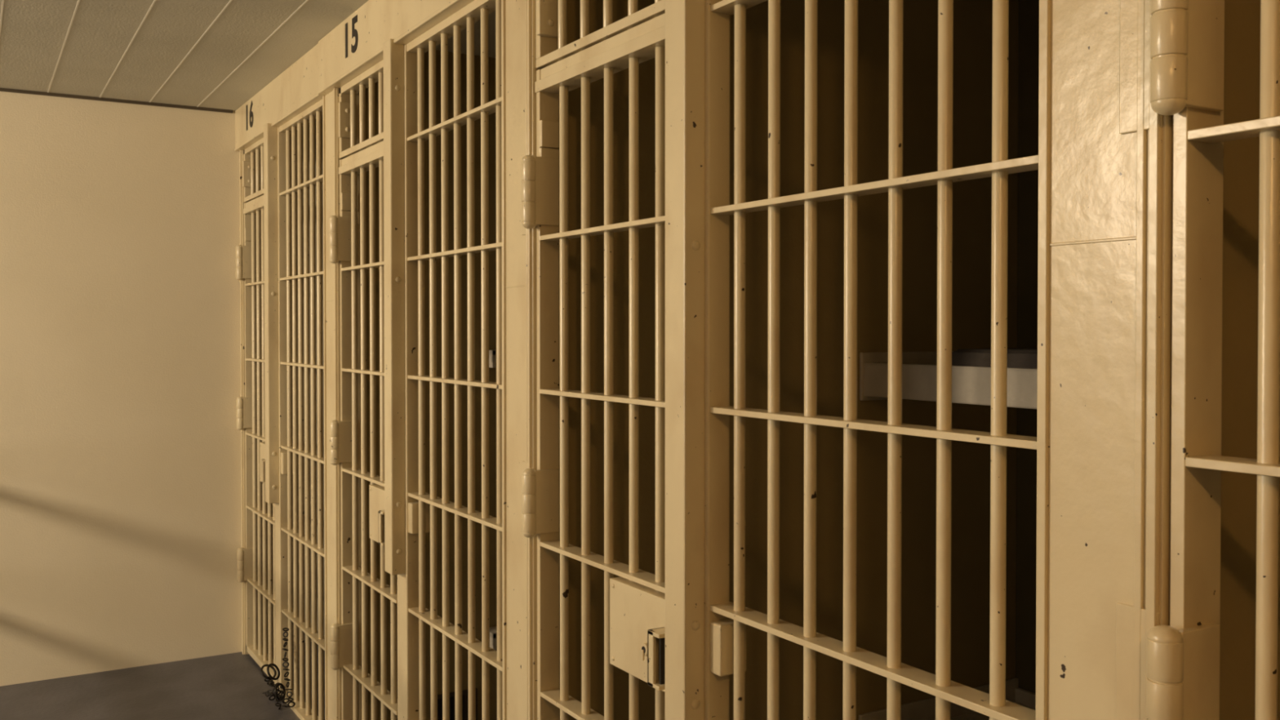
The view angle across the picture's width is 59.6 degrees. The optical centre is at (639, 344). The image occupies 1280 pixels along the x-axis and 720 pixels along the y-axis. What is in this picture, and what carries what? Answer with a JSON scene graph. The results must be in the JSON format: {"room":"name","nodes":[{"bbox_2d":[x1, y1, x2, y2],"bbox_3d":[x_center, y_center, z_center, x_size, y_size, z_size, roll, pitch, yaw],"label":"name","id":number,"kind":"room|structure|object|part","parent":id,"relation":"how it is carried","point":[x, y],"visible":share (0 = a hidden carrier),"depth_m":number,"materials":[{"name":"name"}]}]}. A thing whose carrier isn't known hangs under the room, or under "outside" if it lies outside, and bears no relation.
{"room":"prison interior","nodes":[
{"label":"prison interior","id":0,"kind":"room"},
{"bbox_2d":[0,641,324,719],"bbox_3d":[-1.359,1.701,0.344,8.400,0.100,10.350,0,1,-31],"label":"floor","id":1,"kind":"structure","parent":0,"point":[226,686],"depth_m":5.08,"materials":[{"name":"grey paint"}]},
{"bbox_2d":[234,43,324,719],"bbox_3d":[-1.610,0.203,5.046,0.136,2.765,1.596,0,1,-31],"label":"bars","id":2,"kind":"object","parent":1,"relation":"in","point":[264,124],"depth_m":4.96,"materials":[{"name":"beige metal"}]},
{"bbox_3d":[-1.985,0.307,5.662,0.111,1.790,0.039,0,1,-31],"label":"hinges","id":3,"kind":"part","parent":2,"relation":"part of","materials":[{"name":"beige metal"}]},
{"bbox_3d":[-1.990,0.296,5.713,0.101,2.560,0.064,0,1,-31],"label":"hinge post","id":4,"kind":"part","parent":2,"relation":"part of","materials":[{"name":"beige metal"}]},
{"bbox_2d":[243,195,275,684],"bbox_3d":[-1.805,0.426,5.406,0.076,2.270,0.648,0,1,-31],"label":"leaf","id":5,"kind":"object","parent":2,"relation":"attached to","point":[260,594],"visible":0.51,"depth_m":5.50,"materials":[{"name":"beige metal"}]},
{"bbox_2d":[259,441,265,484],"bbox_3d":[-1.730,0.560,5.226,0.108,0.186,0.263,0,1,-31],"label":"case","id":6,"kind":"object","parent":5,"relation":"attached to","point":[262,445],"visible":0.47,"depth_m":5.27,"materials":[{"name":"beige metal"}]},
{"bbox_2d":[260,627,295,709],"bbox_3d":[-1.608,1.414,4.947,0.078,0.346,0.360,0,1,-31],"label":"chain","id":7,"kind":"object","parent":2,"relation":"hanging from","point":[277,697],"visible":1,"depth_m":4.89,"materials":[{"name":"metal"}]},
{"bbox_3d":[-1.625,0.298,5.049,0.113,2.574,0.130,0,1,-31],"label":"lock jamb post","id":8,"kind":"part","parent":2,"relation":"part of","materials":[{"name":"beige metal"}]},
{"bbox_3d":[-1.395,0.310,4.705,0.060,2.560,0.768,0,1,-31],"label":"barred panel","id":9,"kind":"part","parent":2,"relation":"part of","materials":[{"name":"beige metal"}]},
{"bbox_2d":[317,0,502,719],"bbox_3d":[-0.766,0.223,3.641,0.136,2.765,1.707,0,1,-31],"label":"bars","id":10,"kind":"object","parent":1,"relation":"in","point":[386,42],"depth_m":3.54,"materials":[{"name":"beige metal"}]},
{"bbox_3d":[-1.145,0.316,4.308,0.101,2.560,0.175,0,1,-31],"label":"hinge post","id":11,"kind":"part","parent":10,"relation":"part of","materials":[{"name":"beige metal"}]},
{"bbox_3d":[-1.112,0.327,4.209,0.111,1.790,0.039,0,1,-31],"label":"hinges","id":12,"kind":"part","parent":10,"relation":"part of","materials":[{"name":"beige metal"}]},
{"bbox_2d":[338,140,397,719],"bbox_3d":[-0.932,0.446,3.953,0.076,2.270,0.648,0,1,-31],"label":"leaf","id":13,"kind":"object","parent":10,"relation":"attached to","point":[356,681],"visible":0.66,"depth_m":4.04,"materials":[{"name":"beige metal"}]},
{"bbox_2d":[368,484,384,546],"bbox_3d":[-0.857,0.580,3.773,0.108,0.186,0.263,0,1,-31],"label":"case","id":14,"kind":"object","parent":13,"relation":"attached to","point":[376,492],"visible":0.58,"depth_m":3.81,"materials":[{"name":"beige metal"}]},
{"bbox_3d":[-0.752,0.319,3.597,0.113,2.574,0.130,0,1,-31],"label":"lock jamb post","id":15,"kind":"part","parent":10,"relation":"part of","materials":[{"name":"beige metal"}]},
{"bbox_3d":[-0.522,0.331,3.253,0.060,2.560,0.768,0,1,-31],"label":"barred panel","id":16,"kind":"part","parent":10,"relation":"part of","materials":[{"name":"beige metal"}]},
{"bbox_2d":[501,0,1038,719],"bbox_3d":[0.107,0.243,2.188,0.136,2.765,1.707,0,1,-31],"label":"bars","id":17,"kind":"object","parent":1,"relation":"in","point":[703,646],"depth_m":2.09,"materials":[{"name":"beige metal"}]},
{"bbox_3d":[-0.272,0.336,2.855,0.101,2.560,0.175,0,1,-31],"label":"hinge post","id":18,"kind":"part","parent":17,"relation":"part of","materials":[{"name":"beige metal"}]},
{"bbox_3d":[-0.239,0.348,2.756,0.111,1.790,0.039,0,1,-31],"label":"hinges","id":19,"kind":"part","parent":17,"relation":"part of","materials":[{"name":"beige metal"}]},
{"bbox_2d":[534,13,665,719],"bbox_3d":[-0.059,0.466,2.501,0.076,2.270,0.648,0,1,-31],"label":"leaf","id":20,"kind":"object","parent":17,"relation":"attached to","point":[644,42],"visible":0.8,"depth_m":2.57,"materials":[{"name":"beige metal"}]},
{"bbox_2d":[609,577,665,691],"bbox_3d":[0.016,0.601,2.320,0.108,0.186,0.263,0,1,-31],"label":"door lock","id":21,"kind":"object","parent":20,"relation":"attached to","point":[637,611],"visible":0.66,"depth_m":2.32,"materials":[{"name":"beige metal"}]},
{"bbox_3d":[0.121,0.339,2.144,0.113,2.574,0.130,0,1,-31],"label":"lock jamb post","id":22,"kind":"part","parent":17,"relation":"part of","materials":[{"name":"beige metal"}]},
{"bbox_3d":[0.351,0.351,1.800,0.060,2.560,0.768,0,1,-31],"label":"barred panel","id":23,"kind":"part","parent":17,"relation":"part of","materials":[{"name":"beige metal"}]},
{"bbox_2d":[1035,0,1224,719],"bbox_3d":[0.980,0.263,0.736,0.136,2.765,1.707,0,1,-31],"label":"wall","id":24,"kind":"structure","parent":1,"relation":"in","point":[1104,247],"depth_m":1.36,"materials":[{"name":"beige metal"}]},
{"bbox_3d":[0.634,0.368,1.303,0.111,1.790,0.039,0,1,-31],"label":"hinges","id":25,"kind":"part","parent":24,"relation":"part of","materials":[{"name":"beige metal"}]},
{"bbox_2d":[1169,0,1279,719],"bbox_3d":[0.814,0.486,1.048,0.076,2.270,0.648,0,1,-31],"label":"leaf","id":26,"kind":"object","parent":24,"relation":"attached to","point":[1199,135],"visible":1,"depth_m":1.29,"materials":[{"name":"beige metal"}]},
{"bbox_2d":[0,91,324,686],"bbox_3d":[-3.960,0.159,4.652,8.400,2.865,0.150,0,1,-31],"label":"wall","id":27,"kind":"structure","parent":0,"point":[121,522],"depth_m":5.43,"materials":[{"name":"beige paint"}]},
{"bbox_2d":[0,88,232,113],"bbox_3d":[-4.707,-1.159,4.090,6.160,0.014,0.012,0,1,-31],"label":"trim","id":28,"kind":"structure","parent":27,"relation":"attached to","point":[7,90],"depth_m":5.39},
{"bbox_2d":[0,0,495,119],"bbox_3d":[-1.359,-1.163,0.304,8.400,0.101,10.350,0,1,-31],"label":"ceiling","id":29,"kind":"structure","parent":0,"point":[214,54],"depth_m":4.34,"materials":[{"name":"paint"}]},
{"bbox_2d":[365,49,497,719],"bbox_3d":[-0.367,0.207,4.775,1.711,2.765,0.070,0,1,-31],"label":"wall partition","id":30,"kind":"structure","parent":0,"point":[491,61],"depth_m":4.51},
{"bbox_2d":[437,688,477,719],"bbox_3d":[-0.746,1.498,4.515,0.190,0.190,0.016,0,1,-31],"label":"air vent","id":31,"kind":"object","parent":30,"relation":"in","point":[464,692],"visible":0.48,"depth_m":4.51,"materials":[{"name":"black metal"}]},
{"bbox_2d":[488,350,496,368],"bbox_3d":[-0.467,0.057,4.613,0.350,0.070,0.100,0,1,-31],"label":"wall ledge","id":32,"kind":"object","parent":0,"point":[492,353],"depth_m":4.49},
{"bbox_2d":[489,626,497,650],"bbox_3d":[-0.467,1.196,4.629,0.350,0.070,0.100,0,1,-31],"label":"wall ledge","id":33,"kind":"object","parent":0,"point":[493,630],"depth_m":4.51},
{"bbox_2d":[566,0,1018,719],"bbox_3d":[0.506,0.227,3.322,1.711,2.765,0.070,0,1,-31],"label":"wall partition","id":34,"kind":"structure","parent":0,"point":[972,19],"depth_m":3.32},
{"bbox_2d":[1015,0,1039,693],"bbox_3d":[2.134,0.190,2.422,0.150,2.865,9.950,0,1,-31],"label":"wall","id":35,"kind":"structure","parent":0,"point":[1028,10],"depth_m":3.69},
{"bbox_2d":[858,347,1037,719],"bbox_3d":[1.375,0.644,2.865,0.698,1.255,1.612,0,1,-31],"label":"bunk bed","id":36,"kind":"object","parent":35,"relation":"attached to","point":[971,367],"visible":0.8,"depth_m":3.16,"materials":[{"name":"white metal"}]},
{"bbox_2d":[1219,0,1279,719],"bbox_3d":[1.379,0.247,1.869,1.711,2.765,0.070,0,1,-31],"label":"wall partition","id":37,"kind":"structure","parent":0,"point":[1242,17],"depth_m":1.47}
]}

